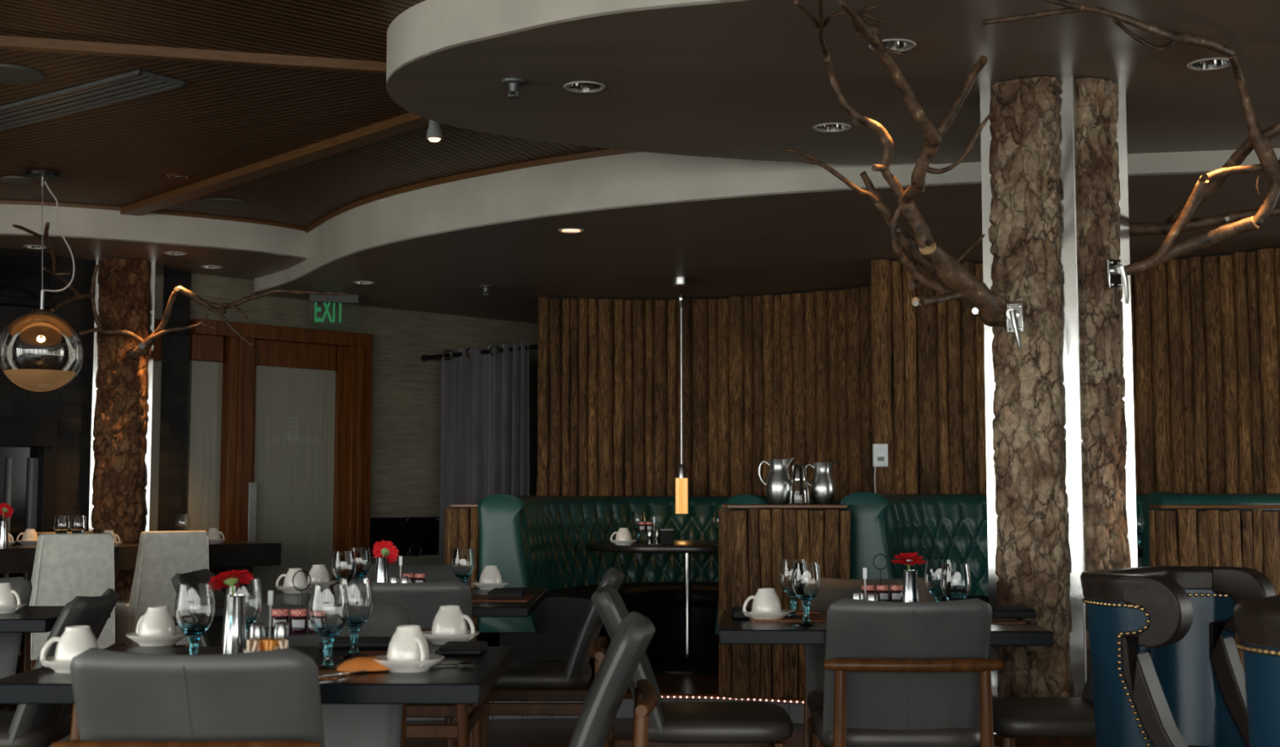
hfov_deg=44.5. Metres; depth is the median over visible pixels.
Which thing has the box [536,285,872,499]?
wall
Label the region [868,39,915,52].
recessed light
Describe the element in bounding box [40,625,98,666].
coffee cup
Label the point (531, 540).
sofa
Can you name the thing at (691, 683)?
platform
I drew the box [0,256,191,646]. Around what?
wall
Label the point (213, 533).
coffee cup
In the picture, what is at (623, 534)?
coffee cup
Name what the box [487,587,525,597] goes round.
napkin
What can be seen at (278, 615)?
jam jar
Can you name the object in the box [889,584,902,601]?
jam jar
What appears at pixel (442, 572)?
dining chair
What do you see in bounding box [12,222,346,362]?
branch
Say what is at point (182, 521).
goblet
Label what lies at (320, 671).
napkin
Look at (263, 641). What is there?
packet
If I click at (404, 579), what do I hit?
shaker
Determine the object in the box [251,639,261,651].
packet
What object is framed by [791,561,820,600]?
bowl
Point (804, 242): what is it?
ceiling
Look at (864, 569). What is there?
marker
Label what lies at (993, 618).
placemat
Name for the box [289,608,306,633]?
jam jar
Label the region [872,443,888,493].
switch box
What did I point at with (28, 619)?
dining table
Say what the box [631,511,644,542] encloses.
goblet
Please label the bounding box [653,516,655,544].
marker
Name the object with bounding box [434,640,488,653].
napkin
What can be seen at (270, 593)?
marker
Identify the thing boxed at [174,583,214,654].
goblet
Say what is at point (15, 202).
trim
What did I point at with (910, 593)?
bud vase
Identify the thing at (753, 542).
divider
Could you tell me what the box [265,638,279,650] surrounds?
packet
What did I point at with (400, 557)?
marker
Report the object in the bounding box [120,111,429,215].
trim
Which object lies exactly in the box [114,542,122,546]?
saucer
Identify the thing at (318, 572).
coffee cup
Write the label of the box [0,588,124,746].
dining chair
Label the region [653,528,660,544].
shaker
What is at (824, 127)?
recessed light
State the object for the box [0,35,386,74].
trim
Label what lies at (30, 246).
recessed light
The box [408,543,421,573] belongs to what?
caddy
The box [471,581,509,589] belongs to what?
saucer
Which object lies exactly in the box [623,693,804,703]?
trim
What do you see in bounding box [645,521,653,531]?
jam jar
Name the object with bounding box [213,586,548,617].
dining table
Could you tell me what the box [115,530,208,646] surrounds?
chair
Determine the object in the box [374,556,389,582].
bud vase
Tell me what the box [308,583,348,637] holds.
bowl
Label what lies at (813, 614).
spoon
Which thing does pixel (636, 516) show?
wine glass
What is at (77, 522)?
goblet
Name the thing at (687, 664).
round table
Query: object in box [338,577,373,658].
goblet
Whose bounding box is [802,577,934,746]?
dining chair
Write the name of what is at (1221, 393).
wall
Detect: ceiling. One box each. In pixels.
[0,0,611,227]
[0,233,306,279]
[245,170,1279,324]
[386,0,1279,164]
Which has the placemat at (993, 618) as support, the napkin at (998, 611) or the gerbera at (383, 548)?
the napkin at (998, 611)
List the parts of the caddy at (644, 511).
wire frame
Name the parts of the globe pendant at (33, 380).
lamp shade, glass globe, stem, flex cord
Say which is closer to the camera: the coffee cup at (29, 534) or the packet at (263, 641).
the packet at (263, 641)
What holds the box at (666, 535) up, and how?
on the round table at (687, 664)
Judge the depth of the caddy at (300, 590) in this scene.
3.80 m
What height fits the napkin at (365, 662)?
0.027 m
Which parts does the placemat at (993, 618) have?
beaded strip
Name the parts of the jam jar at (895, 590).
lid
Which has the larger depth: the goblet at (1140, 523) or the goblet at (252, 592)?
the goblet at (1140, 523)
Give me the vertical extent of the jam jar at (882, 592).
0.058 m
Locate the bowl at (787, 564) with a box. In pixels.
[779,558,804,595]
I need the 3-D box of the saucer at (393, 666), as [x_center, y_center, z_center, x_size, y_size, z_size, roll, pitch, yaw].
[-0.508,0.636,3.430,0.158,0.028,0.158,0,-5,0]
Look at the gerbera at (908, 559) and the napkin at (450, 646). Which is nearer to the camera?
the napkin at (450, 646)
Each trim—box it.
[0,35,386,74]
[0,200,306,231]
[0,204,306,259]
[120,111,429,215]
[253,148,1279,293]
[305,148,638,233]
[405,699,804,724]
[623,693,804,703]
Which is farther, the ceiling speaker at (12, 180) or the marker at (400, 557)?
the ceiling speaker at (12, 180)
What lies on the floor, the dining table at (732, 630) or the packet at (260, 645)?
the dining table at (732, 630)
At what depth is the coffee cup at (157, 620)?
4.00 m
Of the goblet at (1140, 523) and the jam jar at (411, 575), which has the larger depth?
the goblet at (1140, 523)
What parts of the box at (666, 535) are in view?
lid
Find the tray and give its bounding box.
[266,631,319,635]
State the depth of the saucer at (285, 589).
6.19 m
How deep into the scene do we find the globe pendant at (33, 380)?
8.32 m
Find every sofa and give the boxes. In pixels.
[477,493,841,671]
[840,491,1279,658]
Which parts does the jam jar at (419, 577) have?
lid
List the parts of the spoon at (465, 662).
handle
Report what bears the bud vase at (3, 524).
on the table at (226, 556)
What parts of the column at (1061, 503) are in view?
corner trim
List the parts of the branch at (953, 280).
mounting plate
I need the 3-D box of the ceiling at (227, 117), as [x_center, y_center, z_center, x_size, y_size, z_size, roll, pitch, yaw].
[0.250,-1.367,4.874,17.500,0.050,19.500,0,-5,0]
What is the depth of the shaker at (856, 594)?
4.87 m
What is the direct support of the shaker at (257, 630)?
on the dining table at (461, 683)
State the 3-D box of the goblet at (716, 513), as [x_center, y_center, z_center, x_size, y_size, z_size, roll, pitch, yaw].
[0.474,0.902,9.157,0.087,0.185,0.087,0,-5,5]
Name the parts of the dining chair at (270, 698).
rail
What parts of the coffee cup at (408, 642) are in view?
handle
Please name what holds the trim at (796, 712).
attached to the platform
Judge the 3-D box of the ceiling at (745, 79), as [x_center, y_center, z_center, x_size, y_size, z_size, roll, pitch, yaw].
[4.024,-1.075,5.772,9.952,0.010,2.881,0,-5,0]
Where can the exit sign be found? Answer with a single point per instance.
(325, 299)
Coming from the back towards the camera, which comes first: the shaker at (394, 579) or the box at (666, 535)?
the box at (666, 535)
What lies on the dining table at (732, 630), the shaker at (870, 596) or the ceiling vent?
the shaker at (870, 596)
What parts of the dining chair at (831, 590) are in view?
leg, rail, seat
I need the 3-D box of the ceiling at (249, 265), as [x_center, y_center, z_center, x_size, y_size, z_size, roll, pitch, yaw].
[-4.542,-0.656,11.037,5.916,0.010,4.100,0,-5,0]
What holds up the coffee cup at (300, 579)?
on the saucer at (285, 589)
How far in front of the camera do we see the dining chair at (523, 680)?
5.89 m
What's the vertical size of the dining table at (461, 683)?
0.750 m
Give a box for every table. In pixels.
[0,541,281,594]
[0,605,110,632]
[0,646,511,704]
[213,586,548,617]
[586,540,718,673]
[719,609,1053,645]
[1137,546,1142,557]
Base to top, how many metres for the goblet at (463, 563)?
0.185 m
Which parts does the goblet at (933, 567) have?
stem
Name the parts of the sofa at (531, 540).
panel, panel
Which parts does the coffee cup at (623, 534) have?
handle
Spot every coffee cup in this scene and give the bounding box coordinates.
[0,582,20,609]
[8,533,13,544]
[16,528,38,542]
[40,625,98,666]
[102,530,120,545]
[136,606,176,635]
[207,528,224,542]
[275,568,306,590]
[307,564,329,582]
[386,625,429,667]
[431,604,475,639]
[479,565,502,582]
[610,528,631,542]
[742,587,781,616]
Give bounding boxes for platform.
[571,656,804,704]
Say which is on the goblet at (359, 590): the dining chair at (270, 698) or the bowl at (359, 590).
the bowl at (359, 590)
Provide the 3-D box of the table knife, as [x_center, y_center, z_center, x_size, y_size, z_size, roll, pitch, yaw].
[-0.633,0.633,3.304,0.016,0.004,0.205,-3,-5,30]
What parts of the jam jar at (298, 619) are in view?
lid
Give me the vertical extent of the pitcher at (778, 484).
0.244 m
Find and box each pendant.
[0,169,84,393]
[671,276,691,513]
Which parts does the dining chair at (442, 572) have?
backrest, leg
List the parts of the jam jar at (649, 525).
lid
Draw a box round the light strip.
[661,695,804,703]
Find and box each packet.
[246,637,256,651]
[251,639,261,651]
[255,637,271,651]
[258,638,265,650]
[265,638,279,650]
[268,638,284,649]
[278,638,288,648]
[282,639,288,648]
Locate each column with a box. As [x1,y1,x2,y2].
[88,258,164,646]
[979,75,1137,733]
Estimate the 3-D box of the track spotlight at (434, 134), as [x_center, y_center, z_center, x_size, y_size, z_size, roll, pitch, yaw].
[-0.901,-1.098,6.859,0.072,0.170,0.072,0,-5,0]
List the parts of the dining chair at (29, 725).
seat, leg, rail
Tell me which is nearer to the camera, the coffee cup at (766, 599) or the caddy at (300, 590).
the caddy at (300, 590)
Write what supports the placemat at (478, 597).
on the dining table at (480, 609)
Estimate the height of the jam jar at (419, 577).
0.058 m
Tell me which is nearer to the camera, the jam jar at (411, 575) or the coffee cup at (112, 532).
the jam jar at (411, 575)
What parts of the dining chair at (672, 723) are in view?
rail, leg, leg, rail, backrest, rail, seat, rail, leg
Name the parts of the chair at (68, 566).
leg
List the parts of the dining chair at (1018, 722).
leg, seat, rail, backrest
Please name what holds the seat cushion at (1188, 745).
on the chair at (1166, 668)
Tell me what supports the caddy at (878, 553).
on the dining table at (732, 630)
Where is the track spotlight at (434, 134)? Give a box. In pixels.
[426,120,442,142]
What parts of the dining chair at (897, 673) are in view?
leg, leg, seat, rail, leg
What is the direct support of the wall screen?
attached to the wall at (406, 459)
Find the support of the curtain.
hanging from the curtain rod
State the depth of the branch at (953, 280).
5.35 m
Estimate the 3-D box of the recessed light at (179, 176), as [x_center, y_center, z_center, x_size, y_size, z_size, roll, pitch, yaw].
[-2.482,-1.057,8.399,0.120,0.008,0.120,0,-5,0]
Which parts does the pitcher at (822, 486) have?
handle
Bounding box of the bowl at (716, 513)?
[713,511,718,530]
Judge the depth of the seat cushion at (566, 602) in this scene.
9.72 m
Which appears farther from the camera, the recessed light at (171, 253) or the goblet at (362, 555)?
the recessed light at (171, 253)
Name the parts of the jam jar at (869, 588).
lid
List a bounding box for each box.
[660,528,673,544]
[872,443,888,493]
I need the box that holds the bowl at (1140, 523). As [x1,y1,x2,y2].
[1136,513,1143,535]
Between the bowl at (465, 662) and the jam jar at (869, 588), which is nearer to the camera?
the bowl at (465, 662)
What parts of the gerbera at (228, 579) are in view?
stem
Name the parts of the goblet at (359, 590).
stem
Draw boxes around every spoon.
[436,660,475,665]
[784,613,819,617]
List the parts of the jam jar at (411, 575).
lid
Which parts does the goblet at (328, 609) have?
stem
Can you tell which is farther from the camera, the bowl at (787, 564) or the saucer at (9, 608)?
the saucer at (9, 608)
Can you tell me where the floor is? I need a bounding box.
[0,704,803,746]
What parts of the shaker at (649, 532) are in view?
glass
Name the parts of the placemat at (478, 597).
beaded strip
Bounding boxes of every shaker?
[248,622,265,639]
[273,621,288,639]
[390,575,399,582]
[400,576,410,582]
[646,529,653,544]
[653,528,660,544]
[851,591,862,599]
[866,592,878,600]
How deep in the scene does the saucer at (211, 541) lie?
9.71 m
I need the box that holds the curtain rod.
[421,344,537,360]
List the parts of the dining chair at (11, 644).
seat, leg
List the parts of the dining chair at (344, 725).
leg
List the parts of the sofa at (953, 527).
panel, panel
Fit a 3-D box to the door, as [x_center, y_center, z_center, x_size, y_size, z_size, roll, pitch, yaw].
[-2.514,0.835,10.966,0.140,2.327,1.442,-5,-6,45]
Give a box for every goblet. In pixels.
[53,515,70,533]
[70,515,86,533]
[174,514,190,530]
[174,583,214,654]
[224,578,262,639]
[308,583,348,669]
[331,551,355,582]
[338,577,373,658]
[349,546,370,577]
[451,548,475,582]
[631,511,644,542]
[713,511,718,543]
[779,558,804,617]
[791,561,820,625]
[924,559,950,601]
[940,563,970,600]
[1136,513,1143,549]
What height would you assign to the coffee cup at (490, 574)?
0.089 m
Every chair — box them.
[0,576,32,710]
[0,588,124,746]
[19,533,115,670]
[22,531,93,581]
[50,647,324,746]
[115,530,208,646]
[165,568,225,646]
[246,601,408,746]
[363,563,471,746]
[371,579,482,746]
[468,567,624,746]
[568,611,657,746]
[588,584,793,746]
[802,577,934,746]
[810,597,1002,746]
[977,668,1096,746]
[1080,565,1275,746]
[1233,594,1279,746]
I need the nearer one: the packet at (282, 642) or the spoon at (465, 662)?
the packet at (282, 642)
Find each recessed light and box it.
[22,244,47,248]
[164,251,187,255]
[166,173,189,179]
[200,265,222,268]
[353,280,374,284]
[557,228,584,233]
[563,81,605,93]
[813,122,851,132]
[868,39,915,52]
[1186,57,1231,71]
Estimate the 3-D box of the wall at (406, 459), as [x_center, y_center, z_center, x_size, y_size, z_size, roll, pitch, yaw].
[-1.835,0.641,11.832,4.526,2.850,0.100,5,-6,-45]
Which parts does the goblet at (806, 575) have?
stem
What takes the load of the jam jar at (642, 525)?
on the caddy at (644, 511)
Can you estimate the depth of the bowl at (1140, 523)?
8.08 m
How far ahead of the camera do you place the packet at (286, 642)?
3.44 m
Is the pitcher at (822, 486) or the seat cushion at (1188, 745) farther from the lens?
the pitcher at (822, 486)
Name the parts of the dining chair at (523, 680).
leg, rail, leg, rail, rail, seat, backrest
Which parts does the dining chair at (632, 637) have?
leg, leg, rail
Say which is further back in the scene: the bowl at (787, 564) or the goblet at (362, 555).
the goblet at (362, 555)
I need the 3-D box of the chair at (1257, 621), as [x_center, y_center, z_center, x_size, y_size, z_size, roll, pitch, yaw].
[1.453,0.891,2.861,0.606,0.932,0.697,-3,-6,35]
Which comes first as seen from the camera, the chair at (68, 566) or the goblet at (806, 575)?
the goblet at (806, 575)
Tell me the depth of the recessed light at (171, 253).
9.82 m
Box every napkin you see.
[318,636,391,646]
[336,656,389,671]
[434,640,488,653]
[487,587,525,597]
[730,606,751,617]
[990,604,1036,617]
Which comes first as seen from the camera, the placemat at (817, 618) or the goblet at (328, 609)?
the goblet at (328, 609)
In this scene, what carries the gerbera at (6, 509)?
in the bud vase at (3, 524)
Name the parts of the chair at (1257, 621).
rail, nailhead trim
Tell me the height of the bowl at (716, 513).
0.114 m
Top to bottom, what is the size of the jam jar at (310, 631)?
0.058 m
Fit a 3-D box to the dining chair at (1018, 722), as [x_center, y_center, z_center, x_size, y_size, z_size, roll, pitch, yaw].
[1.368,1.095,4.909,0.616,0.850,0.494,0,-5,0]
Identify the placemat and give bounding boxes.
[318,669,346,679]
[336,650,387,666]
[471,594,533,601]
[748,612,826,622]
[991,617,1031,623]
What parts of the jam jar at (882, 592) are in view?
lid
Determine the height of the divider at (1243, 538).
0.973 m
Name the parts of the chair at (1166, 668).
nailhead trim, nailhead trim, nailhead trim, scroll frame, rail, nailhead trim, scroll frame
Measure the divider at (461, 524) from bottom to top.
0.973 m
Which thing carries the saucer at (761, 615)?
on the placemat at (817, 618)
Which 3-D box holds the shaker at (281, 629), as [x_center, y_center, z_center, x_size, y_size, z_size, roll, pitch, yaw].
[-0.844,0.627,3.682,0.036,0.086,0.036,0,-5,0]
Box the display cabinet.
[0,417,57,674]
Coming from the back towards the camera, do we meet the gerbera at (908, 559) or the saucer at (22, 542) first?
the saucer at (22, 542)
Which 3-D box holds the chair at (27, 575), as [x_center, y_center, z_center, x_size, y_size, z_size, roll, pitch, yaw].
[-3.434,1.417,9.408,0.420,0.920,0.435,4,-6,-40]
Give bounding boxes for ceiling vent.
[0,70,187,131]
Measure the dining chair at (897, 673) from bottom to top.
0.850 m
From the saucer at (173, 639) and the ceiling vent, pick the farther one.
the ceiling vent
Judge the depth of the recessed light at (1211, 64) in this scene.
5.56 m
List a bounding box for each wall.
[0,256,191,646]
[182,273,537,646]
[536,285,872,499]
[870,283,873,492]
[871,247,1279,493]
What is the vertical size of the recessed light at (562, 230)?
0.086 m
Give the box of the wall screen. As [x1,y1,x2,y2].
[369,516,439,556]
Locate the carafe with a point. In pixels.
(799, 493)
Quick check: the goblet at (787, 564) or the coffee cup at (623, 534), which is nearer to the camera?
the goblet at (787, 564)
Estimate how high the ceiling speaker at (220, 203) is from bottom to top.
0.012 m
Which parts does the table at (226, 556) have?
leg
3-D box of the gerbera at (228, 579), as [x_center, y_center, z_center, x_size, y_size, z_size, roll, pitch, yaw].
[-0.938,0.549,3.588,0.102,0.201,0.105,0,-5,0]
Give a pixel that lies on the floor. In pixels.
(501, 732)
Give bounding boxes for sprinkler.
[479,284,492,295]
[501,78,525,99]
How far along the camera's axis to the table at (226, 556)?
9.60 m
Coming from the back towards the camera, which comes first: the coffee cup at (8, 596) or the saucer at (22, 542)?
the saucer at (22, 542)
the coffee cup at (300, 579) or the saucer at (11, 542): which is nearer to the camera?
the coffee cup at (300, 579)
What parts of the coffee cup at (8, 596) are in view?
handle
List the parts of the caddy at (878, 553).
loop handle, wire frame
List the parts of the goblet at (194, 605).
stem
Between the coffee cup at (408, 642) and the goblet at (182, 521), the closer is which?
the coffee cup at (408, 642)
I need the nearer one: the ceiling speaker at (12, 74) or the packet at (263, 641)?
the packet at (263, 641)
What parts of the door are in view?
sidelight glass, frame, push plate, frame, glass, rail, frame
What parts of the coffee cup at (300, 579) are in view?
handle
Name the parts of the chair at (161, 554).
seat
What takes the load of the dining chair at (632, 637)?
on the floor
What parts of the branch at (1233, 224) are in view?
mounting plate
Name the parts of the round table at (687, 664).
post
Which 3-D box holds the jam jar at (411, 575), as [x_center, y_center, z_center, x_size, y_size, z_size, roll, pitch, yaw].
[-0.890,0.796,6.006,0.041,0.058,0.041,0,-5,-3]
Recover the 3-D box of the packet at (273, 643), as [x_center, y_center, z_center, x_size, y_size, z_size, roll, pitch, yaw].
[-0.804,0.610,3.456,0.012,0.045,0.046,-2,-5,20]
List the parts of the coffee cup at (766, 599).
handle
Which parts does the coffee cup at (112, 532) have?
handle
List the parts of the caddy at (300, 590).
wire frame, loop handle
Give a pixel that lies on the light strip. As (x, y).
(668, 696)
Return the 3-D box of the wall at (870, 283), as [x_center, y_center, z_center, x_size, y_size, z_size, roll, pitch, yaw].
[1.504,0.588,9.874,0.064,2.445,1.097,-1,-5,8]
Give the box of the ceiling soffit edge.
[386,0,750,82]
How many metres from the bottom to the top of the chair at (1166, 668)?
0.932 m
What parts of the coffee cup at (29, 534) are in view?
handle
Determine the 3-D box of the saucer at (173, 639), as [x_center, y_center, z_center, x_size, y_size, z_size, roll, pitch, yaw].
[-1.243,0.684,4.029,0.158,0.028,0.158,0,-5,0]
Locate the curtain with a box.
[438,342,529,564]
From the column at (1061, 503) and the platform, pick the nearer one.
the column at (1061, 503)
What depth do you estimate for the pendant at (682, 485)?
10.08 m
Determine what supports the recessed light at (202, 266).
in the ceiling at (249, 265)
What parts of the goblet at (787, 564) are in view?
stem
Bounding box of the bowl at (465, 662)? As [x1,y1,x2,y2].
[457,660,475,664]
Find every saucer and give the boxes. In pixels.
[0,602,26,613]
[8,541,16,546]
[16,540,37,545]
[38,656,71,672]
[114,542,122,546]
[124,631,186,645]
[208,538,226,543]
[275,584,312,593]
[306,580,337,584]
[373,653,444,672]
[422,630,479,644]
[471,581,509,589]
[609,539,637,545]
[741,608,791,619]
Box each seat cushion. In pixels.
[533,582,719,623]
[934,595,988,603]
[1187,745,1211,746]
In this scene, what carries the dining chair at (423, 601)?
on the floor
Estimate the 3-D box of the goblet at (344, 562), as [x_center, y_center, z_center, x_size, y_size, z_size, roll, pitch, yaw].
[-1.064,0.731,5.620,0.087,0.185,0.087,-4,-6,41]
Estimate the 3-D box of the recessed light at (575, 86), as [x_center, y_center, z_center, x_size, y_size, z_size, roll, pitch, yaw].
[-0.206,-1.105,5.822,0.159,0.086,0.159,0,-5,0]
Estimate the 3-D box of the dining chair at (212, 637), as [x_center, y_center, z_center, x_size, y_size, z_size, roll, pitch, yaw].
[-1.458,1.178,5.945,0.616,0.850,0.494,0,-5,0]
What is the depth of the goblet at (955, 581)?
4.51 m
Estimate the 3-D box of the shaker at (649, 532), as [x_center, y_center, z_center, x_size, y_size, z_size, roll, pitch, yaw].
[0.057,0.936,8.954,0.036,0.086,0.036,0,-5,0]
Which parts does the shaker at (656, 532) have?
glass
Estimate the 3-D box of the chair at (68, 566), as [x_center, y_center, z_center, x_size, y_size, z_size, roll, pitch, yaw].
[-3.248,1.357,8.732,0.470,0.932,0.558,4,-6,-40]
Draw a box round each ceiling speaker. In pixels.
[0,63,45,84]
[1,176,35,184]
[197,198,249,208]
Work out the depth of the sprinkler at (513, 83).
5.72 m
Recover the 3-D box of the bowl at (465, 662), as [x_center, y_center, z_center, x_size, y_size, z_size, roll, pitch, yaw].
[-0.391,0.651,3.521,0.039,0.006,0.025,1,-5,-9]
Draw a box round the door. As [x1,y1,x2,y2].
[183,318,373,646]
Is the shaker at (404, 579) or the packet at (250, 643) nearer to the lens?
the packet at (250, 643)
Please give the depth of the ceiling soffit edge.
5.25 m
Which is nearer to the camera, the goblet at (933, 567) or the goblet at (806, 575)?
the goblet at (806, 575)
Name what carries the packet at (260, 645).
in the sugar bowl
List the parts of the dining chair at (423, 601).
backrest, seat, rail, rail, rail, leg, rail, leg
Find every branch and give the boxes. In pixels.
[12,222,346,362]
[782,0,1022,347]
[982,0,1279,303]
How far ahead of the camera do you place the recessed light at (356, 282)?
10.41 m
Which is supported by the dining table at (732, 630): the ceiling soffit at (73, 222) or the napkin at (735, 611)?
the napkin at (735, 611)
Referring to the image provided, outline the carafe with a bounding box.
[788,464,809,504]
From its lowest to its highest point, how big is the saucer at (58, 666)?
0.028 m
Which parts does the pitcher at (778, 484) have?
handle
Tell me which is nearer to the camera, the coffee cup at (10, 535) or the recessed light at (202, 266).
the coffee cup at (10, 535)
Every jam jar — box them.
[271,608,288,633]
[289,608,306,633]
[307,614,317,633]
[403,573,413,582]
[414,573,425,582]
[638,521,645,531]
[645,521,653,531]
[861,584,874,599]
[875,584,888,601]
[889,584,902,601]
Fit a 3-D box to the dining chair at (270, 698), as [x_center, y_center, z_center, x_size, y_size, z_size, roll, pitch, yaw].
[-0.835,0.954,3.131,0.494,0.850,0.616,0,-5,0]
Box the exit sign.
[308,294,359,322]
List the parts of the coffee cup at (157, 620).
handle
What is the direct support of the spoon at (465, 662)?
on the dining table at (461, 683)
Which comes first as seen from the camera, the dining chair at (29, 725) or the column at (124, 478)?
the dining chair at (29, 725)
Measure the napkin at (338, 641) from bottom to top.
0.018 m
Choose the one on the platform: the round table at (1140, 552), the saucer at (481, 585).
the round table at (1140, 552)
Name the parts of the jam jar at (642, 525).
lid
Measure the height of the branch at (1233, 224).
0.928 m
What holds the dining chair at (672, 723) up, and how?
on the floor
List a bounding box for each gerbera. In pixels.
[0,502,13,520]
[208,569,255,595]
[372,539,399,564]
[890,551,926,570]
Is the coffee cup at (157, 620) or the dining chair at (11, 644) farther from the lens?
the dining chair at (11, 644)
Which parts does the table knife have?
handle, blade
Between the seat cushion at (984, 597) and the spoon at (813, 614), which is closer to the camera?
the spoon at (813, 614)
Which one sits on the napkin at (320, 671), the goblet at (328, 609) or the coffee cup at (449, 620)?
the goblet at (328, 609)
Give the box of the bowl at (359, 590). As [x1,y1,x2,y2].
[338,577,373,627]
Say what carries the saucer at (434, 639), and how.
on the dining table at (461, 683)
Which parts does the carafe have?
glass, handle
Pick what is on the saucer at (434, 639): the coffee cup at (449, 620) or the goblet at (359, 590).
the coffee cup at (449, 620)
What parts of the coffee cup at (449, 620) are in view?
handle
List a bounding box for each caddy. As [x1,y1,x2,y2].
[265,569,319,637]
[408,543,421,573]
[636,511,653,543]
[862,553,902,599]
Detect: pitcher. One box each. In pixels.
[757,457,794,504]
[805,461,835,504]
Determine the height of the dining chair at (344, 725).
0.850 m
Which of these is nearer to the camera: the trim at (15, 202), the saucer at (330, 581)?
the saucer at (330, 581)
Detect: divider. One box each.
[444,503,480,640]
[718,504,850,698]
[1148,504,1279,670]
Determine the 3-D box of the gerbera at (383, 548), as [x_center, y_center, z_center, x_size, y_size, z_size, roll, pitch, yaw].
[-0.961,0.730,5.909,0.104,0.207,0.057,0,-5,0]
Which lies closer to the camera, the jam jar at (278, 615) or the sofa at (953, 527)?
the jam jar at (278, 615)
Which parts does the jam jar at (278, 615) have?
lid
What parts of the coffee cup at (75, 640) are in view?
handle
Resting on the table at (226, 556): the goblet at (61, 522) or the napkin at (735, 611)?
the goblet at (61, 522)
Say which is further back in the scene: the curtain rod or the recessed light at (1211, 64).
the curtain rod
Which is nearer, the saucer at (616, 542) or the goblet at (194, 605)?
the goblet at (194, 605)
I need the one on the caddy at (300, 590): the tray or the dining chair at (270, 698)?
the tray
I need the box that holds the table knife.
[319,669,369,677]
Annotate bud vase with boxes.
[0,520,8,547]
[221,594,246,653]
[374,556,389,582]
[902,569,919,601]
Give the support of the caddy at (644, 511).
on the round table at (687, 664)
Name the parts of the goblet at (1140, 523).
stem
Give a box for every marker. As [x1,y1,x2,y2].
[267,590,273,638]
[399,555,402,582]
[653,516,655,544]
[862,567,866,599]
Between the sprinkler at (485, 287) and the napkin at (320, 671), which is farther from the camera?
the sprinkler at (485, 287)
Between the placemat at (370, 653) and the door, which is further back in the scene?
the door
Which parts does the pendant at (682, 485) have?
rod, ribbed glass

